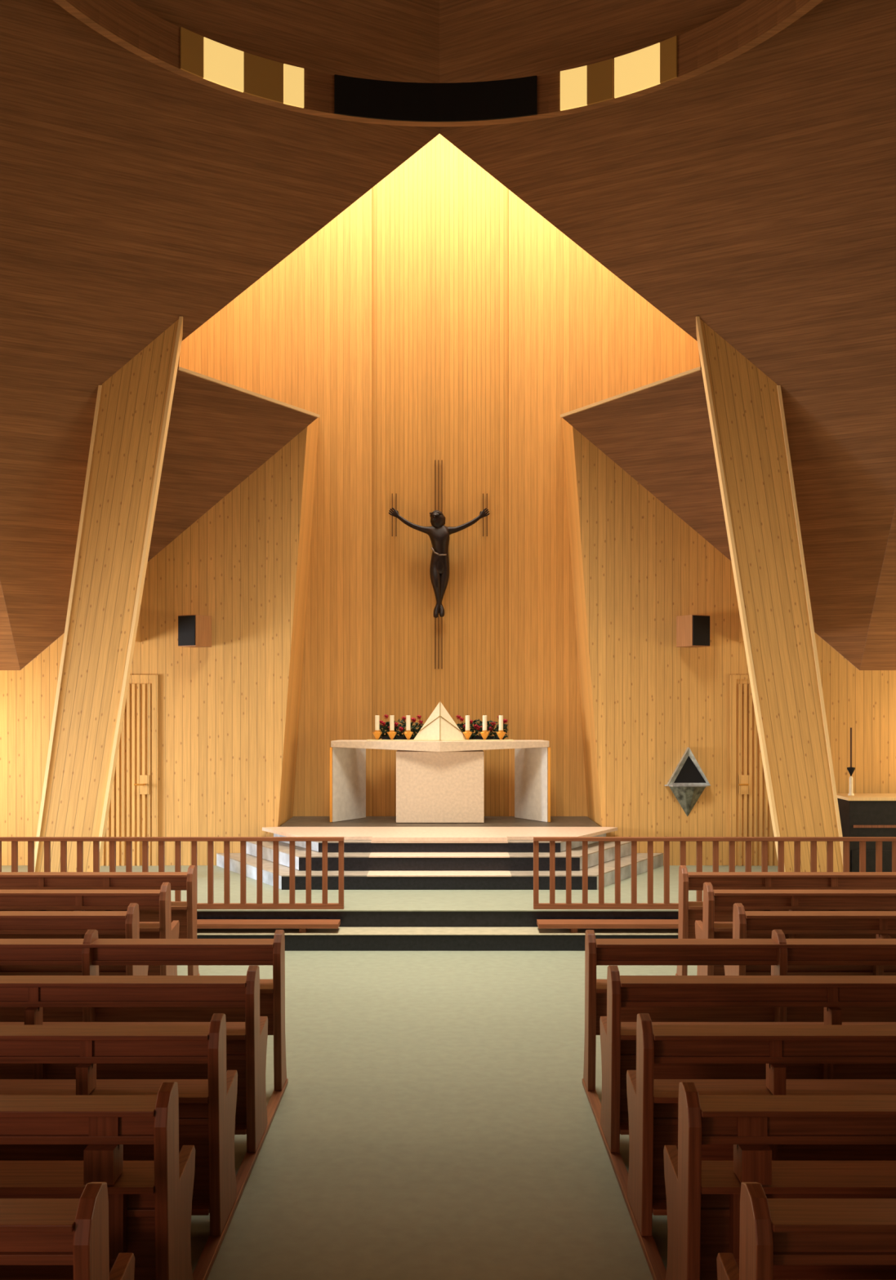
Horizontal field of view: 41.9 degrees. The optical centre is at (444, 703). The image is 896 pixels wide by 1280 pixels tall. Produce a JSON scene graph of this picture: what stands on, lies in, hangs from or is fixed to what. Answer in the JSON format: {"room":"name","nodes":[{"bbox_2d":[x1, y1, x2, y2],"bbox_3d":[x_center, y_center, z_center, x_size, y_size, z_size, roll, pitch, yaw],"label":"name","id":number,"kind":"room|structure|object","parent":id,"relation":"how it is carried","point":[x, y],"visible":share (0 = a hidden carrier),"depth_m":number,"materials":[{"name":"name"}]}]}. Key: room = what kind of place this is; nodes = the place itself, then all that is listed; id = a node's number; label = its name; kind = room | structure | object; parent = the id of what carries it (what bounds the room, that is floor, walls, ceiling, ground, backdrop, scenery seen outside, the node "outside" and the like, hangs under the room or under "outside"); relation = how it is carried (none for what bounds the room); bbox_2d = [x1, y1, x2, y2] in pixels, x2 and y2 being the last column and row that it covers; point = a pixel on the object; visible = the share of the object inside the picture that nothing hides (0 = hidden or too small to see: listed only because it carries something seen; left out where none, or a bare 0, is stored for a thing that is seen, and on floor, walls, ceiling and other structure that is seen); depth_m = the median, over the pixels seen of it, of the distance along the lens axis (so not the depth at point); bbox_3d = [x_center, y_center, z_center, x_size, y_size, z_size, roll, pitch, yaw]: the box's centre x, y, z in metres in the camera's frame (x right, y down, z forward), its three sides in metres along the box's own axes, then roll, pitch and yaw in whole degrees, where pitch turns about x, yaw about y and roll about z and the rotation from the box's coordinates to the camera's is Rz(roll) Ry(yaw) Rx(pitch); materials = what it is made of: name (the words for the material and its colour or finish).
{"room":"house of worship","nodes":[
{"label":"house of worship","id":0,"kind":"room"},
{"bbox_2d":[0,426,306,865],"bbox_3d":[-5.106,-0.540,14.100,6.903,5.600,0.001,0,0,0],"label":"wall","id":1,"kind":"structure","parent":0,"point":[222,706],"depth_m":14.10,"materials":[{"name":"brown wood"}]},
{"bbox_2d":[100,675,158,866],"bbox_3d":[-3.962,0.802,14.041,1.030,2.295,0.115,0,0,0],"label":"door","id":2,"kind":"structure","parent":1,"relation":"in","point":[133,811],"depth_m":14.07,"materials":[{"name":"brown wood"}]},
{"bbox_2d":[177,614,211,647],"bbox_3d":[-2.971,-0.860,13.941,0.270,0.370,0.309,0,0,28],"label":"loudspeaker","id":3,"kind":"object","parent":1,"relation":"attached to","point":[193,630],"visible":1,"depth_m":13.82,"materials":[{"name":"brown wood"}]},
{"bbox_2d":[177,615,195,645],"bbox_3d":[-3.040,-0.860,13.811,0.250,0.350,0.014,0,0,28],"label":"grille","id":4,"kind":"object","parent":3,"relation":"attached to","point":[186,624],"depth_m":13.80,"materials":[{"name":"black fabric"}]},
{"bbox_2d":[178,187,372,817],"bbox_3d":[-2.357,-3.540,15.450,2.800,11.600,0.100,0,0,0],"label":"wall","id":5,"kind":"structure","parent":0,"point":[300,335],"depth_m":15.40,"materials":[{"name":"brown wood"}]},
{"bbox_2d":[277,417,319,826],"bbox_3d":[-1.858,-0.755,14.750,0.415,6.030,1.300,0,0,0],"label":"wall","id":6,"kind":"structure","parent":0,"point":[286,802],"depth_m":14.77,"materials":[{"name":"brown wood"}]},
{"bbox_2d":[1,865,777,911],"bbox_3d":[-0.057,1.955,13.320,17.000,0.010,4.560,0,0,0],"label":"floor","id":7,"kind":"structure","parent":0,"point":[354,900],"depth_m":11.82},
{"bbox_2d":[0,836,343,909],"bbox_3d":[-3.797,1.610,11.120,5.680,0.680,0.070,0,0,0],"label":"rail","id":8,"kind":"object","parent":7,"relation":"on","point":[210,904],"visible":0.76,"depth_m":11.10,"materials":[{"name":"brown wood"}]},
{"bbox_2d":[196,911,678,927],"bbox_3d":[-0.057,2.038,12.575,17.000,0.155,3.050,0,0,0],"label":"step","id":9,"kind":"structure","parent":7,"relation":"attached to","point":[348,919],"depth_m":11.05,"materials":[{"name":"black stone"}]},
{"bbox_2d":[216,853,662,889],"bbox_3d":[-0.057,1.874,13.169,5.372,0.152,1.842,0,0,0],"label":"step","id":10,"kind":"structure","parent":7,"relation":"on","point":[353,879],"depth_m":12.26,"materials":[{"name":"black stone"}]},
{"bbox_2d":[245,841,631,870],"bbox_3d":[-0.057,1.718,13.334,4.720,0.153,1.512,0,0,0],"label":"step","id":11,"kind":"structure","parent":10,"relation":"on","point":[352,860],"depth_m":12.59,"materials":[{"name":"black stone"}]},
{"bbox_2d":[273,833,605,852],"bbox_3d":[-0.057,1.581,13.499,3.999,0.115,1.182,0,0,0],"label":"step","id":12,"kind":"structure","parent":11,"relation":"on","point":[349,846],"depth_m":12.92,"materials":[{"name":"black stone"}]},
{"bbox_2d":[262,826,617,841],"bbox_3d":[-0.057,1.500,13.505,4.260,0.043,1.170,0,0,0],"label":"platform","id":13,"kind":"object","parent":12,"relation":"on","point":[373,833],"visible":0.94,"depth_m":13.49,"materials":[{"name":"stone"}]},
{"bbox_2d":[280,816,599,826],"bbox_3d":[-0.057,1.716,14.745,3.860,0.467,1.309,0,0,0],"label":"platform","id":14,"kind":"object","parent":13,"relation":"on","point":[295,821],"visible":0.29,"depth_m":14.51,"materials":[{"name":"beige stone"}]},
{"bbox_2d":[329,739,550,822],"bbox_3d":[-0.057,0.972,14.775,2.750,1.013,0.890,0,0,0],"label":"altar","id":15,"kind":"object","parent":14,"relation":"on","point":[437,781],"visible":0.99,"depth_m":14.50,"materials":[{"name":"stone"}]},
{"bbox_2d":[378,714,423,739],"bbox_3d":[-0.560,0.297,14.908,0.604,0.332,0.190,0,0,0],"label":"flower arrangement","id":16,"kind":"object","parent":15,"relation":"on","point":[383,726],"visible":0.67,"depth_m":14.88,"materials":[{"name":"red plant"}]},
{"bbox_2d":[366,739,513,741],"bbox_3d":[-0.057,0.460,14.710,1.840,0.010,0.220,0,0,0],"label":"altar cloth","id":17,"kind":"object","parent":15,"relation":"on","point":[366,740],"visible":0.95,"depth_m":14.60,"materials":[{"name":"fabric"}]},
{"bbox_2d":[372,715,382,739],"bbox_3d":[-0.847,0.295,14.720,0.124,0.318,0.124,0,0,0],"label":"candlestick","id":18,"kind":"object","parent":17,"relation":"on","point":[376,733],"visible":1,"depth_m":14.69,"materials":[{"name":"gold metal"}]},
{"bbox_2d":[374,715,379,730],"bbox_3d":[-0.847,0.252,14.720,0.055,0.205,0.055,0,0,34],"label":"candle","id":19,"kind":"object","parent":18,"relation":"on","point":[376,717],"depth_m":14.70,"materials":[{"name":"white wax"}]},
{"bbox_2d":[372,730,382,739],"bbox_3d":[-0.847,0.395,14.720,0.124,0.118,0.124,0,0,0],"label":"brass cup","id":20,"kind":"object","parent":18,"relation":"on","point":[376,734],"depth_m":14.69,"materials":[{"name":"gold metal"}]},
{"bbox_2d":[386,715,396,739],"bbox_3d":[-0.662,0.295,14.720,0.124,0.318,0.124,0,0,0],"label":"candlestick","id":21,"kind":"object","parent":17,"relation":"on","point":[391,733],"visible":1,"depth_m":14.69,"materials":[{"name":"white wax"}]},
{"bbox_2d":[389,715,394,730],"bbox_3d":[-0.662,0.252,14.720,0.055,0.205,0.055,0,0,-34],"label":"candle","id":22,"kind":"object","parent":21,"relation":"on","point":[391,717],"depth_m":14.70,"materials":[{"name":"white wax"}]},
{"bbox_2d":[386,730,396,739],"bbox_3d":[-0.662,0.395,14.720,0.124,0.118,0.124,0,0,0],"label":"brass cup","id":23,"kind":"object","parent":21,"relation":"on","point":[391,734],"depth_m":14.69,"materials":[{"name":"gold metal"}]},
{"bbox_2d":[403,715,413,739],"bbox_3d":[-0.457,0.295,14.720,0.124,0.318,0.124,0,0,0],"label":"candlestick","id":24,"kind":"object","parent":17,"relation":"on","point":[407,733],"visible":1,"depth_m":14.69,"materials":[{"name":"white wax"}]},
{"bbox_2d":[405,715,410,730],"bbox_3d":[-0.457,0.252,14.720,0.055,0.205,0.055,0,0,-34],"label":"candle","id":25,"kind":"object","parent":24,"relation":"on","point":[407,717],"depth_m":14.70,"materials":[{"name":"white wax"}]},
{"bbox_2d":[403,730,413,739],"bbox_3d":[-0.457,0.395,14.720,0.124,0.118,0.124,0,0,0],"label":"brass cup","id":26,"kind":"object","parent":24,"relation":"on","point":[407,734],"depth_m":14.69,"materials":[{"name":"gold metal"}]},
{"bbox_2d":[413,701,466,740],"bbox_3d":[-0.057,0.211,14.690,0.670,0.488,0.221,0,0,0],"label":"tabernacle","id":27,"kind":"object","parent":17,"relation":"on","point":[439,725],"visible":1,"depth_m":14.69,"materials":[{"name":"beige metal"}]},
{"bbox_2d":[462,714,472,739],"bbox_3d":[0.288,0.295,14.720,0.124,0.318,0.124,0,0,0],"label":"candlestick","id":28,"kind":"object","parent":17,"relation":"on","point":[467,733],"visible":1,"depth_m":14.69,"materials":[{"name":"white wax"}]},
{"bbox_2d":[465,714,469,730],"bbox_3d":[0.288,0.245,14.720,0.056,0.218,0.056,0,0,0],"label":"candle","id":29,"kind":"object","parent":28,"relation":"on","point":[467,717],"depth_m":14.69,"materials":[{"name":"white wax"}]},
{"bbox_2d":[462,730,472,739],"bbox_3d":[0.288,0.395,14.720,0.124,0.118,0.124,0,0,0],"label":"brass cup","id":30,"kind":"object","parent":28,"relation":"on","point":[467,734],"depth_m":14.69,"materials":[{"name":"gold metal"}]},
{"bbox_2d":[479,714,488,739],"bbox_3d":[0.503,0.295,14.720,0.124,0.318,0.124,0,0,0],"label":"candlestick","id":31,"kind":"object","parent":17,"relation":"on","point":[484,733],"visible":1,"depth_m":14.69,"materials":[{"name":"white wax"}]},
{"bbox_2d":[479,730,488,739],"bbox_3d":[0.503,0.395,14.720,0.124,0.118,0.124,0,0,0],"label":"brass cup","id":32,"kind":"object","parent":31,"relation":"on","point":[484,734],"depth_m":14.69,"materials":[{"name":"gold metal"}]},
{"bbox_2d":[482,714,486,730],"bbox_3d":[0.503,0.245,14.720,0.056,0.218,0.056,0,0,0],"label":"candle","id":33,"kind":"object","parent":31,"relation":"on","point":[484,717],"depth_m":14.69,"materials":[{"name":"white wax"}]},
{"bbox_2d":[495,714,505,739],"bbox_3d":[0.708,0.295,14.720,0.124,0.318,0.124,0,0,0],"label":"candlestick","id":34,"kind":"object","parent":17,"relation":"on","point":[500,733],"visible":1,"depth_m":14.69,"materials":[{"name":"white wax"}]},
{"bbox_2d":[495,730,505,739],"bbox_3d":[0.708,0.395,14.720,0.124,0.118,0.124,0,0,0],"label":"brass cup","id":35,"kind":"object","parent":34,"relation":"on","point":[500,734],"depth_m":14.69,"materials":[{"name":"gold metal"}]},
{"bbox_2d":[498,714,502,730],"bbox_3d":[0.708,0.245,14.720,0.056,0.218,0.056,0,0,0],"label":"candle","id":36,"kind":"object","parent":34,"relation":"on","point":[500,717],"depth_m":14.69,"materials":[{"name":"white wax"}]},
{"bbox_2d":[455,715,507,739],"bbox_3d":[0.476,0.301,14.909,0.675,0.323,0.194,0,0,0],"label":"flower arrangement","id":37,"kind":"object","parent":15,"relation":"on","point":[477,728],"visible":0.7,"depth_m":14.88,"materials":[{"name":"multicoloured plant"}]},
{"bbox_2d":[533,836,895,909],"bbox_3d":[3.683,1.610,11.120,5.680,0.680,0.070,0,0,0],"label":"rail","id":38,"kind":"object","parent":7,"relation":"on","point":[552,904],"visible":0.66,"depth_m":11.10,"materials":[{"name":"brown wood"}]},
{"bbox_2d":[835,793,895,871],"bbox_3d":[5.453,1.505,13.500,1.820,0.890,0.640,0,0,0],"label":"organ console","id":39,"kind":"object","parent":7,"relation":"on","point":[860,815],"visible":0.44,"depth_m":13.20,"materials":[{"name":"brown wood"}]},
{"bbox_2d":[846,727,854,795],"bbox_3d":[4.683,0.668,13.500,0.090,0.780,0.088,0,0,0],"label":"candle stand","id":40,"kind":"object","parent":39,"relation":"on","point":[850,770],"visible":1,"depth_m":13.49,"materials":[{"name":"metal"}]},
{"bbox_2d":[846,767,854,776],"bbox_3d":[4.683,0.785,13.500,0.090,0.105,0.088,0,0,0],"label":"cup","id":41,"kind":"object","parent":40,"relation":"on","point":[850,770],"depth_m":13.47,"materials":[{"name":"black metal"}]},
{"bbox_2d":[177,951,697,1279],"bbox_3d":[-0.057,2.310,4.050,17.000,0.100,20.100,0,0,0],"label":"floor","id":42,"kind":"structure","parent":0,"point":[433,1119],"depth_m":6.14,"materials":[{"name":"beige carpet"}]},
{"bbox_2d":[0,865,199,975],"bbox_3d":[-3.842,1.788,9.534,3.630,0.944,0.269,0,0,0],"label":"pew","id":43,"kind":"object","parent":42,"relation":"on","point":[184,912],"visible":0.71,"depth_m":9.47,"materials":[{"name":"brown wood"}]},
{"bbox_2d":[170,901,186,909],"bbox_3d":[-3.842,1.639,9.505,3.540,0.031,0.210,0,0,0],"label":"shelf","id":44,"kind":"object","parent":43,"relation":"attached to","point":[174,904],"depth_m":9.46,"materials":[{"name":"brown wood"}]},
{"bbox_2d":[0,929,286,1090],"bbox_3d":[-2.972,1.772,6.822,4.070,0.916,0.273,0,0,0],"label":"pew","id":45,"kind":"object","parent":42,"relation":"on","point":[91,952],"visible":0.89,"depth_m":6.76,"materials":[{"name":"brown wood"}]},
{"bbox_2d":[259,978,272,993],"bbox_3d":[-2.972,1.639,6.795,3.980,0.031,0.210,0,0,0],"label":"shelf","id":46,"kind":"object","parent":45,"relation":"attached to","point":[265,984],"depth_m":6.75,"materials":[{"name":"brown wood"}]},
{"bbox_2d":[192,1078,288,1279],"bbox_3d":[-0.959,2.245,4.685,0.056,0.029,4.570,0,0,0],"label":"sill","id":47,"kind":"structure","parent":42,"relation":"on","point":[205,1263],"depth_m":5.39,"materials":[{"name":"brown wood"}]},
{"bbox_2d":[0,1182,134,1279],"bbox_3d":[-2.972,1.773,3.320,4.070,0.914,0.459,0,0,0],"label":"pew","id":48,"kind":"object","parent":47,"relation":"on","point":[74,1232],"visible":1,"depth_m":3.16,"materials":[{"name":"brown wood"}]},
{"bbox_2d":[0,1081,195,1279],"bbox_3d":[-2.972,1.773,4.180,4.070,0.914,0.459,0,0,0],"label":"pew","id":49,"kind":"object","parent":47,"relation":"on","point":[150,1202],"visible":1,"depth_m":4.02,"materials":[{"name":"brown wood"}]},
{"bbox_2d":[0,1160,154,1194],"bbox_3d":[-2.972,1.639,4.055,3.980,0.031,0.210,0,0,0],"label":"shelf","id":50,"kind":"object","parent":49,"relation":"attached to","point":[16,1177],"depth_m":4.01,"materials":[{"name":"brown wood"}]},
{"bbox_2d":[0,1013,237,1235],"bbox_3d":[-2.972,1.773,5.080,4.070,0.914,0.459,0,0,0],"label":"pew","id":51,"kind":"object","parent":47,"relation":"on","point":[206,1107],"visible":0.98,"depth_m":4.92,"materials":[{"name":"brown wood"}]},
{"bbox_2d":[0,1079,208,1102],"bbox_3d":[-2.972,1.639,4.955,3.980,0.031,0.210,0,0,0],"label":"shelf","id":52,"kind":"object","parent":51,"relation":"attached to","point":[189,1091],"depth_m":4.95,"materials":[{"name":"brown wood"}]},
{"bbox_2d":[0,965,267,1152],"bbox_3d":[-2.972,1.773,5.990,4.070,0.914,0.459,0,0,0],"label":"pew","id":53,"kind":"object","parent":47,"relation":"on","point":[246,1041],"visible":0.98,"depth_m":5.83,"materials":[{"name":"brown wood"}]},
{"bbox_2d":[0,1022,244,1039],"bbox_3d":[-2.972,1.639,5.865,3.980,0.031,0.210,0,0,0],"label":"shelf","id":54,"kind":"object","parent":53,"relation":"attached to","point":[234,1030],"depth_m":5.94,"materials":[{"name":"brown wood"}]},
{"bbox_2d":[196,935,677,951],"bbox_3d":[-0.057,2.188,12.400,17.000,0.145,3.400,0,0,0],"label":"step","id":55,"kind":"structure","parent":42,"relation":"on","point":[292,943],"depth_m":10.70,"materials":[{"name":"black stone"}]},
{"bbox_2d":[196,927,677,935],"bbox_3d":[-0.057,2.112,10.875,17.000,0.006,0.370,0,0,0],"label":"step","id":56,"kind":"structure","parent":55,"relation":"on","point":[340,931],"depth_m":10.86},
{"bbox_2d":[196,919,340,933],"bbox_3d":[-3.677,2.067,10.860,5.400,0.085,0.240,0,0,0],"label":"board","id":57,"kind":"object","parent":56,"relation":"on","point":[303,925],"visible":0.37,"depth_m":10.77,"materials":[{"name":"brown wood"}]},
{"bbox_2d":[536,919,678,933],"bbox_3d":[3.563,2.067,10.860,5.400,0.085,0.240,0,0,0],"label":"board","id":58,"kind":"object","parent":56,"relation":"on","point":[572,925],"visible":0.37,"depth_m":10.77,"materials":[{"name":"brown wood"}]},
{"bbox_2d":[582,1078,666,1279],"bbox_3d":[0.845,2.245,4.685,0.056,0.029,4.570,0,0,0],"label":"sill","id":59,"kind":"structure","parent":42,"relation":"on","point":[657,1269],"depth_m":5.37,"materials":[{"name":"brown wood"}]},
{"bbox_2d":[599,965,895,1152],"bbox_3d":[2.858,1.773,5.990,4.070,0.914,0.459,0,0,0],"label":"pew","id":60,"kind":"object","parent":59,"relation":"on","point":[617,1038],"visible":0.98,"depth_m":5.83,"materials":[{"name":"brown wood"}]},
{"bbox_2d":[620,1022,895,1039],"bbox_3d":[2.858,1.639,5.865,3.980,0.031,0.210,0,0,0],"label":"shelf","id":61,"kind":"object","parent":60,"relation":"attached to","point":[628,1029],"depth_m":5.94,"materials":[{"name":"brown wood"}]},
{"bbox_2d":[626,1013,895,1235],"bbox_3d":[2.858,1.773,5.080,4.070,0.914,0.459,0,0,0],"label":"pew","id":62,"kind":"object","parent":59,"relation":"on","point":[652,1104],"visible":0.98,"depth_m":4.92,"materials":[{"name":"brown wood"}]},
{"bbox_2d":[653,1079,895,1102],"bbox_3d":[2.858,1.639,4.955,3.980,0.031,0.210,0,0,0],"label":"shelf","id":63,"kind":"object","parent":62,"relation":"attached to","point":[664,1091],"depth_m":4.96,"materials":[{"name":"brown wood"}]},
{"bbox_2d":[662,1081,895,1279],"bbox_3d":[2.858,1.773,4.180,4.070,0.914,0.459,0,0,0],"label":"pew","id":64,"kind":"object","parent":59,"relation":"on","point":[703,1197],"visible":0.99,"depth_m":4.02,"materials":[{"name":"brown wood"}]},
{"bbox_2d":[700,1160,895,1194],"bbox_3d":[2.858,1.639,4.055,3.980,0.031,0.210,0,0,0],"label":"shelf","id":65,"kind":"object","parent":64,"relation":"attached to","point":[717,1177],"depth_m":4.02,"materials":[{"name":"brown wood"}]},
{"bbox_2d":[715,1182,895,1279],"bbox_3d":[2.858,1.773,3.320,4.070,0.914,0.459,0,0,0],"label":"pew","id":66,"kind":"object","parent":59,"relation":"on","point":[773,1231],"visible":1,"depth_m":3.16,"materials":[{"name":"brown wood"}]},
{"bbox_2d":[582,929,895,1090],"bbox_3d":[2.858,1.772,6.822,4.070,0.916,0.273,0,0,0],"label":"pew","id":67,"kind":"object","parent":42,"relation":"on","point":[777,952],"visible":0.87,"depth_m":6.76,"materials":[{"name":"brown wood"}]},
{"bbox_2d":[595,978,606,993],"bbox_3d":[2.858,1.639,6.795,3.980,0.031,0.210,0,0,0],"label":"shelf","id":68,"kind":"object","parent":67,"relation":"attached to","point":[601,984],"depth_m":6.75,"materials":[{"name":"brown wood"}]},
{"bbox_2d":[675,865,895,975],"bbox_3d":[3.728,1.788,9.534,3.630,0.944,0.269,0,0,0],"label":"pew","id":69,"kind":"object","parent":42,"relation":"on","point":[689,912],"visible":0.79,"depth_m":9.47,"materials":[{"name":"brown wood"}]},
{"bbox_2d":[688,901,702,909],"bbox_3d":[3.728,1.639,9.505,3.540,0.031,0.210,0,0,0],"label":"shelf","id":70,"kind":"object","parent":69,"relation":"attached to","point":[691,904],"depth_m":9.46,"materials":[{"name":"brown wood"}]},
{"bbox_3d":[-2.049,2.245,8.590,0.056,0.029,2.180,0,0,0],"label":"sill","id":71,"kind":"structure","parent":42,"relation":"on","visible":0},
{"bbox_2d":[0,902,148,975],"bbox_3d":[-3.842,1.773,7.830,3.630,0.914,0.459,0,0,0],"label":"pew","id":72,"kind":"object","parent":71,"relation":"on","point":[127,922],"visible":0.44,"depth_m":7.67,"materials":[{"name":"brown wood"}]},
{"bbox_2d":[0,882,179,975],"bbox_3d":[-3.842,1.773,8.730,3.630,0.914,0.459,0,0,0],"label":"pew","id":73,"kind":"object","parent":71,"relation":"on","point":[10,900],"visible":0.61,"depth_m":8.57,"materials":[{"name":"brown wood"}]},
{"bbox_2d":[139,921,159,931],"bbox_3d":[-3.842,1.639,8.605,3.540,0.031,0.210,0,0,0],"label":"shelf","id":74,"kind":"object","parent":73,"relation":"attached to","point":[144,926],"depth_m":8.56,"materials":[{"name":"brown wood"}]},
{"bbox_3d":[1.935,2.245,8.590,0.056,0.029,2.180,0,0,0],"label":"sill","id":75,"kind":"structure","parent":42,"relation":"on","visible":0},
{"bbox_2d":[694,882,895,975],"bbox_3d":[3.728,1.773,8.730,3.630,0.914,0.459,0,0,0],"label":"pew","id":76,"kind":"object","parent":75,"relation":"on","point":[713,900],"visible":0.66,"depth_m":8.57,"materials":[{"name":"brown wood"}]},
{"bbox_2d":[713,921,732,931],"bbox_3d":[3.728,1.639,8.605,3.540,0.031,0.210,0,0,0],"label":"shelf","id":77,"kind":"object","parent":76,"relation":"attached to","point":[717,926],"depth_m":8.56,"materials":[{"name":"brown wood"}]},
{"bbox_2d":[724,902,895,975],"bbox_3d":[3.728,1.773,7.830,3.630,0.914,0.459,0,0,0],"label":"pew","id":78,"kind":"object","parent":75,"relation":"on","point":[881,923],"visible":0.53,"depth_m":7.67,"materials":[{"name":"brown wood"}]},
{"bbox_2d":[134,610,743,642],"bbox_3d":[-0.057,-5.040,14.200,7.400,8.600,2.600,0,0,0],"label":"wall","id":79,"kind":"structure","parent":0,"point":[138,632],"depth_m":14.03,"materials":[{"name":"brown wood"}]},
{"bbox_2d":[34,315,182,871],"bbox_3d":[-3.712,-1.151,12.915,1.673,6.201,0.120,0,0,0],"label":"slanted column","id":80,"kind":"structure","parent":79,"relation":"attached to","point":[133,406],"depth_m":12.87,"materials":[{"name":"brown wood"}]},
{"bbox_2d":[177,366,319,417],"bbox_3d":[-2.247,-3.609,13.615,1.768,0.336,0.030,0,0,-33],"label":"trim","id":81,"kind":"structure","parent":79,"relation":"attached to","point":[188,371],"depth_m":13.57,"materials":[{"name":"brown wood"}]},
{"bbox_2d":[560,366,700,417],"bbox_3d":[2.132,-3.609,13.615,1.768,0.336,0.030,0,0,33],"label":"trim","id":82,"kind":"structure","parent":79,"relation":"attached to","point":[696,369],"depth_m":13.57,"materials":[{"name":"brown wood"}]},
{"bbox_2d":[695,315,842,871],"bbox_3d":[3.598,-1.151,12.915,1.673,6.201,0.120,0,0,0],"label":"column","id":83,"kind":"structure","parent":79,"relation":"attached to","point":[744,406],"depth_m":12.87,"materials":[{"name":"brown wood"}]},
{"bbox_2d":[372,133,508,816],"bbox_3d":[-0.057,-3.540,15.500,1.800,11.600,0.100,0,0,0],"label":"wall","id":84,"kind":"structure","parent":0,"point":[440,220],"depth_m":15.45,"materials":[{"name":"brown wood"}]},
{"bbox_2d":[388,459,488,669],"bbox_3d":[-0.073,-1.832,15.290,1.324,2.754,0.310,0,0,0],"label":"crucifix","id":85,"kind":"object","parent":84,"relation":"attached to","point":[438,534],"visible":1,"depth_m":15.21,"materials":[{"name":"brown metal"}]},
{"bbox_2d":[0,0,895,670],"bbox_3d":[-0.057,-4.172,4.050,17.000,7.544,20.100,0,0,0],"label":"ceiling","id":86,"kind":"structure","parent":0,"point":[752,195],"depth_m":12.41,"materials":[{"name":"brown wood"}]},
{"bbox_2d":[53,0,822,126],"bbox_3d":[-0.057,-6.955,8.580,7.080,1.970,7.080,0,0,0],"label":"drum","id":87,"kind":"object","parent":86,"relation":"hanging from","point":[184,52],"visible":1,"depth_m":11.49,"materials":[{"name":"brown wood"}]},
{"bbox_2d":[561,417,601,826],"bbox_3d":[1.744,-0.755,14.750,0.415,6.030,1.300,0,0,0],"label":"wall","id":88,"kind":"structure","parent":0,"point":[593,799],"depth_m":14.77,"materials":[{"name":"brown wood"}]},
{"bbox_2d":[508,189,699,817],"bbox_3d":[2.243,-3.540,15.450,2.800,11.600,0.100,0,0,0],"label":"wall","id":89,"kind":"structure","parent":0,"point":[580,335],"depth_m":15.40,"materials":[{"name":"brown wood"}]},
{"bbox_2d":[572,426,895,865],"bbox_3d":[4.992,-0.540,14.100,6.903,5.600,0.001,0,0,0],"label":"wall","id":90,"kind":"structure","parent":0,"point":[644,567],"depth_m":14.10,"materials":[{"name":"brown wood"}]},
{"bbox_2d":[664,746,710,816],"bbox_3d":[2.923,0.945,14.035,0.550,0.840,0.130,0,0,0],"label":"tabernacle","id":91,"kind":"object","parent":90,"relation":"attached to","point":[687,781],"visible":1,"depth_m":14.03,"materials":[{"name":"stone"}]},
{"bbox_2d":[664,784,710,786],"bbox_3d":[2.923,0.985,14.035,0.550,0.014,0.130,0,0,0],"label":"shelf","id":92,"kind":"object","parent":91,"relation":"attached to","point":[669,785],"depth_m":13.97,"materials":[{"name":"stone"}]},
{"bbox_2d":[675,614,709,647],"bbox_3d":[2.957,-0.860,13.941,0.270,0.370,0.309,0,0,-28],"label":"loudspeaker","id":93,"kind":"object","parent":90,"relation":"attached to","point":[691,630],"visible":1,"depth_m":13.82,"materials":[{"name":"brown wood"}]},
{"bbox_2d":[692,615,709,645],"bbox_3d":[3.026,-0.860,13.811,0.250,0.350,0.014,0,0,-28],"label":"grille","id":94,"kind":"object","parent":93,"relation":"attached to","point":[700,624],"depth_m":13.80,"materials":[{"name":"black fabric"}]},
{"bbox_2d":[729,675,777,866],"bbox_3d":[3.948,0.802,14.041,1.030,2.295,0.115,0,0,0],"label":"door","id":95,"kind":"structure","parent":90,"relation":"in","point":[749,811],"depth_m":14.07,"materials":[{"name":"brown wood"}]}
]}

